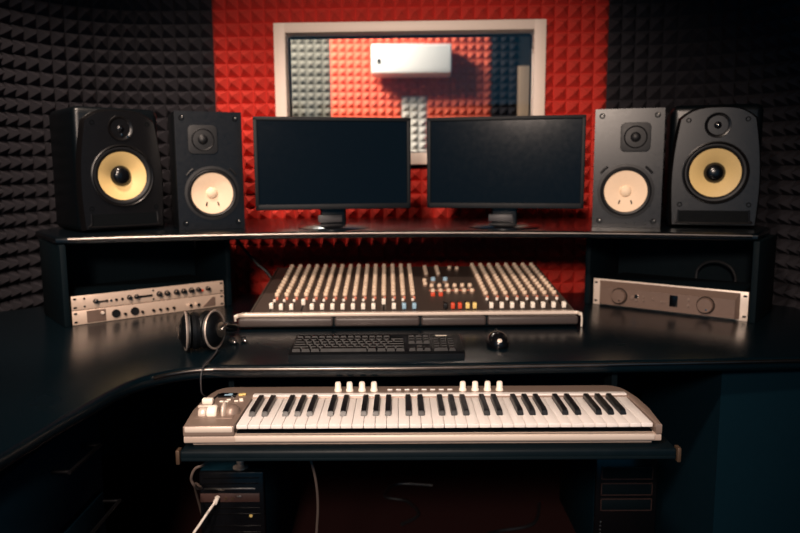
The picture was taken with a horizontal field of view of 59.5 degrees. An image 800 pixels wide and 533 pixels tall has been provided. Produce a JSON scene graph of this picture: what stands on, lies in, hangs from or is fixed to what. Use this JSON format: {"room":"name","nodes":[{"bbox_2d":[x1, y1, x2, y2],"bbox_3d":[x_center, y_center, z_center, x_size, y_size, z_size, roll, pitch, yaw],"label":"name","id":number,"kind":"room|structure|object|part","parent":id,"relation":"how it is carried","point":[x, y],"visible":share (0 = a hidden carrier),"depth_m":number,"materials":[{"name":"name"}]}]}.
{"room":"studio","nodes":[
{"label":"studio","id":0,"kind":"room"},
{"bbox_2d":[0,0,215,457],"bbox_3d":[-1.421,-0.344,1.855,0.578,2.600,2.417,2,8,19],"label":"wall","id":1,"kind":"structure","parent":0,"point":[157,56],"depth_m":2.76,"materials":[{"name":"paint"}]},
{"bbox_2d":[101,448,575,532],"bbox_3d":[0.005,0.914,2.346,4.600,0.040,8.400,0,8,0],"label":"floor","id":2,"kind":"structure","parent":0,"point":[157,494],"depth_m":2.61,"materials":[{"name":"carpet"}]},
{"bbox_2d":[199,461,292,532],"bbox_3d":[-0.453,0.709,2.124,0.176,0.431,0.452,0,8,0],"label":"computer tower","id":3,"kind":"object","parent":2,"relation":"on","point":[256,496],"visible":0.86,"depth_m":1.90,"materials":[{"name":"metal"}]},
{"bbox_2d":[193,495,219,532],"bbox_3d":[-0.520,0.789,1.865,0.111,0.338,0.031,-8,11,-43],"label":"cable","id":4,"kind":"object","parent":3,"relation":"attached to","point":[216,499],"visible":1,"depth_m":1.84,"materials":[{"name":"white plastic"}]},
{"bbox_3d":[-0.526,0.795,1.856,0.093,0.328,0.023,-5,9,-33],"label":"cord","id":5,"kind":"part","parent":4,"relation":"part of","materials":[{"name":"white plastic"}]},
{"bbox_3d":[-0.459,0.624,1.889,0.160,0.024,0.004,0,8,0],"label":"port panel","id":6,"kind":"part","parent":3,"relation":"part of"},
{"bbox_3d":[-0.434,0.534,1.906,0.042,0.026,0.042,0,8,0],"label":"knob","id":7,"kind":"part","parent":3,"relation":"part of","materials":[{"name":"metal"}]},
{"bbox_2d":[0,293,799,532],"bbox_3d":[-0.007,0.609,1.663,2.640,0.749,2.030,0,8,0],"label":"desk","id":8,"kind":"object","parent":2,"relation":"on","point":[724,394],"visible":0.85,"depth_m":1.77,"materials":[{"name":"black wood"}]},
{"bbox_3d":[-0.686,0.433,1.351,0.024,0.190,0.460,0,8,0],"label":"drawer","id":9,"kind":"part","parent":8,"relation":"part of","materials":[{"name":"black wood"}]},
{"bbox_3d":[-0.654,0.388,1.419,0.041,0.008,0.140,0,8,0],"label":"handle","id":10,"kind":"part","parent":8,"relation":"part of","materials":[{"name":"black metal"}]},
{"bbox_3d":[-0.685,0.626,1.377,0.024,0.170,0.460,0,8,0],"label":"drawer","id":11,"kind":"part","parent":8,"relation":"part of","materials":[{"name":"black wood"}]},
{"bbox_3d":[-0.654,0.542,1.512,0.041,0.008,0.163,0,8,0],"label":"handle","id":12,"kind":"part","parent":8,"relation":"part of","materials":[{"name":"black metal"}]},
{"bbox_2d":[70,293,223,325],"bbox_3d":[-0.853,0.123,2.315,0.483,0.043,0.230,-7,10,-38],"label":"audio interface","id":13,"kind":"object","parent":8,"relation":"on","point":[87,316],"visible":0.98,"depth_m":2.22,"materials":[{"name":"metal"}]},
{"bbox_3d":[-0.922,0.150,2.126,0.055,0.036,0.002,-7,10,-38],"label":"panel","id":14,"kind":"part","parent":13,"relation":"part of","materials":[{"name":"metal"}]},
{"bbox_2d":[112,309,120,317],"bbox_3d":[-0.876,0.145,2.160,0.025,0.025,0.006,-7,10,-38],"label":"socket","id":15,"kind":"object","parent":13,"relation":"attached to","point":[116,313],"depth_m":2.16,"materials":[{"name":"rubber"}]},
{"bbox_2d":[131,307,138,314],"bbox_3d":[-0.831,0.140,2.195,0.025,0.025,0.006,-7,10,-38],"label":"socket","id":16,"kind":"object","parent":13,"relation":"attached to","point":[134,310],"depth_m":2.20,"materials":[{"name":"rubber"}]},
{"bbox_2d":[68,274,223,310],"bbox_3d":[-0.851,0.080,2.307,0.483,0.043,0.237,-7,10,-38],"label":"preamplifier","id":17,"kind":"object","parent":13,"relation":"on","point":[90,296],"visible":1,"depth_m":2.25,"materials":[{"name":"metal"}]},
{"bbox_2d":[190,462,207,513],"bbox_3d":[-0.514,0.652,1.819,0.070,0.616,0.485,-3,8,-20],"label":"cable","id":18,"kind":"object","parent":8,"relation":"hanging from","point":[199,487],"visible":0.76,"depth_m":1.59,"materials":[{"name":"black rubber"}]},
{"bbox_2d":[176,310,238,396],"bbox_3d":[-0.482,0.212,1.796,0.166,0.203,0.355,-3,8,-21],"label":"headphones","id":19,"kind":"object","parent":8,"relation":"on","point":[206,329],"visible":0.95,"depth_m":1.76,"materials":[{"name":"plastic"}]},
{"bbox_2d":[177,311,200,350],"bbox_3d":[-0.534,0.164,1.786,0.071,0.102,0.102,0,8,0],"label":"ear cup","id":20,"kind":"object","parent":19,"relation":"on","point":[189,326],"depth_m":1.75,"materials":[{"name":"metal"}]},
{"bbox_2d":[199,310,225,349],"bbox_3d":[-0.484,0.161,1.794,0.066,0.102,0.102,0,8,0],"label":"ear cup","id":21,"kind":"object","parent":19,"relation":"on","point":[212,324],"depth_m":1.77,"materials":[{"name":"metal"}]},
{"bbox_2d":[229,337,235,343],"bbox_3d":[-0.442,0.198,1.855,0.013,0.015,0.047,-4,9,-25],"label":"plug","id":22,"kind":"object","parent":8,"relation":"on","point":[232,340],"visible":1,"depth_m":1.85,"materials":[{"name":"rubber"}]},
{"bbox_2d":[310,461,318,532],"bbox_3d":[-0.128,0.656,1.826,0.040,0.622,0.393,4,9,29],"label":"cable","id":23,"kind":"object","parent":8,"relation":"hanging from","point":[311,462],"visible":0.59,"depth_m":1.65,"materials":[{"name":"black rubber"}]},
{"bbox_2d":[288,334,464,359],"bbox_3d":[-0.058,0.199,1.776,0.430,0.032,0.155,0,8,-1],"label":"keyboard","id":24,"kind":"object","parent":8,"relation":"on","point":[365,346],"visible":1,"depth_m":1.73,"materials":[{"name":"black plastic"}]},
{"bbox_3d":[0.002,0.306,2.585,1.900,0.330,0.020,0,8,0],"label":"modesty panel","id":25,"kind":"part","parent":8,"relation":"part of","materials":[{"name":"black wood"}]},
{"bbox_2d":[35,217,776,326],"bbox_3d":[0.010,-0.012,2.453,2.420,0.266,0.817,0,8,0],"label":"shelf","id":26,"kind":"object","parent":8,"relation":"on","point":[68,257],"visible":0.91,"depth_m":2.34,"materials":[{"name":"black wood"}]},
{"bbox_3d":[-1.063,0.046,2.154,0.018,0.244,0.260,-7,10,-38],"label":"panel","id":27,"kind":"part","parent":26,"relation":"part of","materials":[{"name":"black wood"}]},
{"bbox_2d":[49,106,163,231],"bbox_3d":[-0.978,-0.324,2.342,0.273,0.392,0.297,-7,10,-41],"label":"speaker","id":28,"kind":"object","parent":26,"relation":"on","point":[106,162],"visible":1,"depth_m":2.23},
{"bbox_3d":[-0.949,0.009,2.420,0.495,0.244,0.014,-7,10,-38],"label":"panel","id":29,"kind":"part","parent":26,"relation":"part of","materials":[{"name":"black wood"}]},
{"bbox_2d":[168,111,244,229],"bbox_3d":[-0.656,-0.323,2.368,0.212,0.380,0.226,-4,8,-23],"label":"speaker","id":30,"kind":"object","parent":26,"relation":"on","point":[205,147],"visible":1,"depth_m":2.28},
{"bbox_3d":[-0.634,-0.408,2.252,0.092,0.092,0.005,-4,8,-23],"label":"tweeter plate","id":31,"kind":"part","parent":30,"relation":"part of","materials":[{"name":"plastic"}]},
{"bbox_3d":[-0.612,-0.239,2.287,0.177,0.177,0.008,-4,8,-23],"label":"woofer frame","id":32,"kind":"part","parent":30,"relation":"part of","materials":[{"name":"plastic"}]},
{"bbox_3d":[-0.662,0.000,2.473,0.018,0.244,0.260,-7,10,-38],"label":"panel","id":33,"kind":"part","parent":26,"relation":"part of","materials":[{"name":"black wood"}]},
{"bbox_2d":[236,240,298,467],"bbox_3d":[-0.521,0.342,2.733,0.243,0.983,0.063,-3,8,-17],"label":"cable","id":34,"kind":"object","parent":26,"relation":"hanging from","point":[252,258],"visible":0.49,"depth_m":2.67,"materials":[{"name":"black rubber"}]},
{"bbox_2d":[253,116,410,229],"bbox_3d":[-0.223,-0.308,2.318,0.506,0.358,0.236,-2,8,-11],"label":"computer monitor","id":35,"kind":"object","parent":26,"relation":"on","point":[331,166],"visible":1,"depth_m":2.26,"materials":[{"name":"black plastic"}]},
{"bbox_3d":[-0.232,-0.159,2.328,0.080,0.024,0.010,-2,8,-11],"label":"stand plate","id":36,"kind":"part","parent":35,"relation":"part of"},
{"bbox_3d":[0.029,-0.095,2.126,2.003,0.011,0.171,0,8,0],"label":"edge trim","id":37,"kind":"part","parent":26,"relation":"part of","materials":[{"name":"white metal"}]},
{"bbox_2d":[427,114,585,229],"bbox_3d":[0.348,-0.311,2.318,0.506,0.358,0.236,1,8,12],"label":"computer monitor","id":38,"kind":"object","parent":26,"relation":"on","point":[506,165],"visible":1,"depth_m":2.26,"materials":[{"name":"black plastic"}]},
{"bbox_3d":[0.335,-0.163,2.332,0.080,0.024,0.010,1,8,12],"label":"stand plate","id":39,"kind":"part","parent":38,"relation":"part of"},
{"bbox_3d":[0.715,-0.008,2.474,0.018,0.244,0.260,6,10,37],"label":"panel","id":40,"kind":"part","parent":26,"relation":"part of","materials":[{"name":"black wood"}]},
{"bbox_2d":[592,108,664,227],"bbox_3d":[0.758,-0.327,2.344,0.212,0.380,0.226,2,8,15],"label":"speaker","id":41,"kind":"object","parent":26,"relation":"on","point":[628,143],"visible":1,"depth_m":2.25},
{"bbox_3d":[0.728,-0.243,2.259,0.177,0.177,0.008,2,8,15],"label":"woofer frame","id":42,"kind":"part","parent":41,"relation":"part of","materials":[{"name":"plastic"}]},
{"bbox_3d":[0.750,-0.412,2.227,0.092,0.092,0.005,2,8,15],"label":"tweeter plate","id":43,"kind":"part","parent":41,"relation":"part of","materials":[{"name":"grey plastic"}]},
{"bbox_3d":[1.003,-0.003,2.426,0.495,0.244,0.014,6,10,37],"label":"panel","id":44,"kind":"part","parent":26,"relation":"part of","materials":[{"name":"black wood"}]},
{"bbox_2d":[662,104,763,226],"bbox_3d":[1.044,-0.337,2.357,0.273,0.392,0.297,2,8,17],"label":"speaker","id":45,"kind":"object","parent":26,"relation":"on","point":[712,169],"visible":1,"depth_m":2.23},
{"bbox_3d":[1.122,0.033,2.162,0.018,0.244,0.260,6,10,37],"label":"panel","id":46,"kind":"part","parent":26,"relation":"part of","materials":[{"name":"black wood"}]},
{"bbox_2d":[234,262,582,327],"bbox_3d":[0.022,0.082,2.301,1.010,0.116,0.574,0,8,-1],"label":"mixing console","id":47,"kind":"object","parent":8,"relation":"on","point":[472,295],"visible":1,"depth_m":2.18,"materials":[{"name":"silver metal"}]},
{"bbox_3d":[0.026,0.155,2.043,1.009,0.042,0.043,0,8,-1],"label":"rail","id":48,"kind":"part","parent":47,"relation":"part of","materials":[{"name":"silver metal"}]},
{"bbox_3d":[0.032,0.068,2.316,0.939,0.063,0.530,0,8,-1],"label":"control panel","id":49,"kind":"part","parent":47,"relation":"part of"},
{"bbox_3d":[0.153,0.045,2.363,0.020,0.018,0.020,0,14,-1],"label":"knob","id":50,"kind":"part","parent":47,"relation":"part of","materials":[{"name":"blue plastic"}]},
{"bbox_2d":[183,381,661,444],"bbox_3d":[0.046,0.312,1.543,0.986,0.071,0.261,0,8,0],"label":"keyboard","id":51,"kind":"object","parent":8,"relation":"on","point":[373,414],"visible":1,"depth_m":1.47,"materials":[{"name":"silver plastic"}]},
{"bbox_3d":[-0.144,0.280,1.634,0.018,0.022,0.018,0,8,0],"label":"knob","id":52,"kind":"part","parent":51,"relation":"part of","materials":[{"name":"white plastic"}]},
{"bbox_3d":[-0.117,0.280,1.634,0.018,0.022,0.018,0,8,0],"label":"knob","id":53,"kind":"part","parent":51,"relation":"part of","materials":[{"name":"white plastic"}]},
{"bbox_3d":[-0.088,0.280,1.634,0.018,0.022,0.018,0,8,0],"label":"knob","id":54,"kind":"part","parent":51,"relation":"part of","materials":[{"name":"white plastic"}]},
{"bbox_3d":[-0.060,0.279,1.634,0.018,0.022,0.018,0,8,0],"label":"knob","id":55,"kind":"part","parent":51,"relation":"part of","materials":[{"name":"white plastic"}]},
{"bbox_3d":[0.146,0.278,1.634,0.018,0.022,0.018,0,8,0],"label":"knob","id":56,"kind":"part","parent":51,"relation":"part of","materials":[{"name":"white plastic"}]},
{"bbox_3d":[0.175,0.278,1.634,0.018,0.022,0.018,0,8,0],"label":"knob","id":57,"kind":"part","parent":51,"relation":"part of","materials":[{"name":"white plastic"}]},
{"bbox_3d":[0.204,0.278,1.634,0.018,0.022,0.018,0,8,0],"label":"knob","id":58,"kind":"part","parent":51,"relation":"part of","materials":[{"name":"white plastic"}]},
{"bbox_3d":[0.233,0.278,1.634,0.018,0.022,0.018,0,8,0],"label":"knob","id":59,"kind":"part","parent":51,"relation":"part of","materials":[{"name":"white plastic"}]},
{"bbox_2d":[175,373,680,464],"bbox_3d":[0.057,0.320,1.596,1.012,0.096,0.405,0,8,0],"label":"keyboard tray","id":60,"kind":"object","parent":8,"relation":"on","point":[662,449],"depth_m":1.41,"materials":[{"name":"black wood"}]},
{"bbox_3d":[0.368,0.234,1.679,1.867,0.009,0.066,-1,8,-4],"label":"edge trim","id":61,"kind":"part","parent":8,"relation":"part of","materials":[{"name":"black wood"}]},
{"bbox_2d":[486,328,508,348],"bbox_3d":[0.255,0.186,1.832,0.060,0.039,0.100,0,8,0],"label":"computer mouse","id":62,"kind":"object","parent":8,"relation":"on","point":[496,339],"visible":1,"depth_m":1.80,"materials":[{"name":"plastic"}]},
{"bbox_2d":[593,272,750,320],"bbox_3d":[0.903,0.093,2.309,0.483,0.088,0.250,6,10,37],"label":"amplifier","id":63,"kind":"object","parent":8,"relation":"on","point":[681,295],"visible":0.99,"depth_m":2.23,"materials":[{"name":"silver metal"}]},
{"bbox_2d":[695,260,736,281],"bbox_3d":[1.043,0.012,2.310,0.132,0.067,0.010,6,10,39],"label":"cable","id":64,"kind":"object","parent":63,"relation":"on","point":[709,261],"visible":1,"depth_m":2.30,"materials":[{"name":"black rubber"}]},
{"bbox_2d":[383,482,432,525],"bbox_3d":[0.007,0.859,2.555,0.168,0.012,0.329,2,8,13],"label":"cable","id":65,"kind":"object","parent":2,"relation":"on","point":[385,496],"visible":1,"depth_m":2.58,"materials":[{"name":"black rubber"}]},
{"bbox_2d":[486,502,540,532],"bbox_3d":[0.392,0.871,2.373,0.090,0.038,0.407,6,10,37],"label":"cable","id":66,"kind":"object","parent":2,"relation":"on","point":[534,522],"visible":1,"depth_m":2.37,"materials":[{"name":"black rubber"}]},
{"bbox_2d":[560,459,657,532],"bbox_3d":[0.679,0.711,2.328,0.186,0.360,0.452,0,8,0],"label":"computer tower","id":67,"kind":"object","parent":2,"relation":"on","point":[601,495],"visible":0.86,"depth_m":2.11,"materials":[{"name":"metal"}]},
{"bbox_2d":[212,0,608,294],"bbox_3d":[-0.001,-0.494,2.896,1.940,2.600,0.167,0,8,3],"label":"wall","id":68,"kind":"structure","parent":0,"point":[577,30],"depth_m":2.83,"materials":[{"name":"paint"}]},
{"bbox_2d":[273,19,546,164],"bbox_3d":[0.038,-0.694,2.837,1.073,0.557,0.120,0,8,3],"label":"window","id":69,"kind":"structure","parent":68,"relation":"in","point":[418,71],"depth_m":2.79,"materials":[{"name":"clear glass"}]},
{"bbox_2d":[606,0,799,400],"bbox_3d":[1.331,-0.339,1.717,0.522,2.600,2.395,-2,8,-12],"label":"wall","id":70,"kind":"structure","parent":0,"point":[667,54],"depth_m":2.62,"materials":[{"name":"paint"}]}
]}

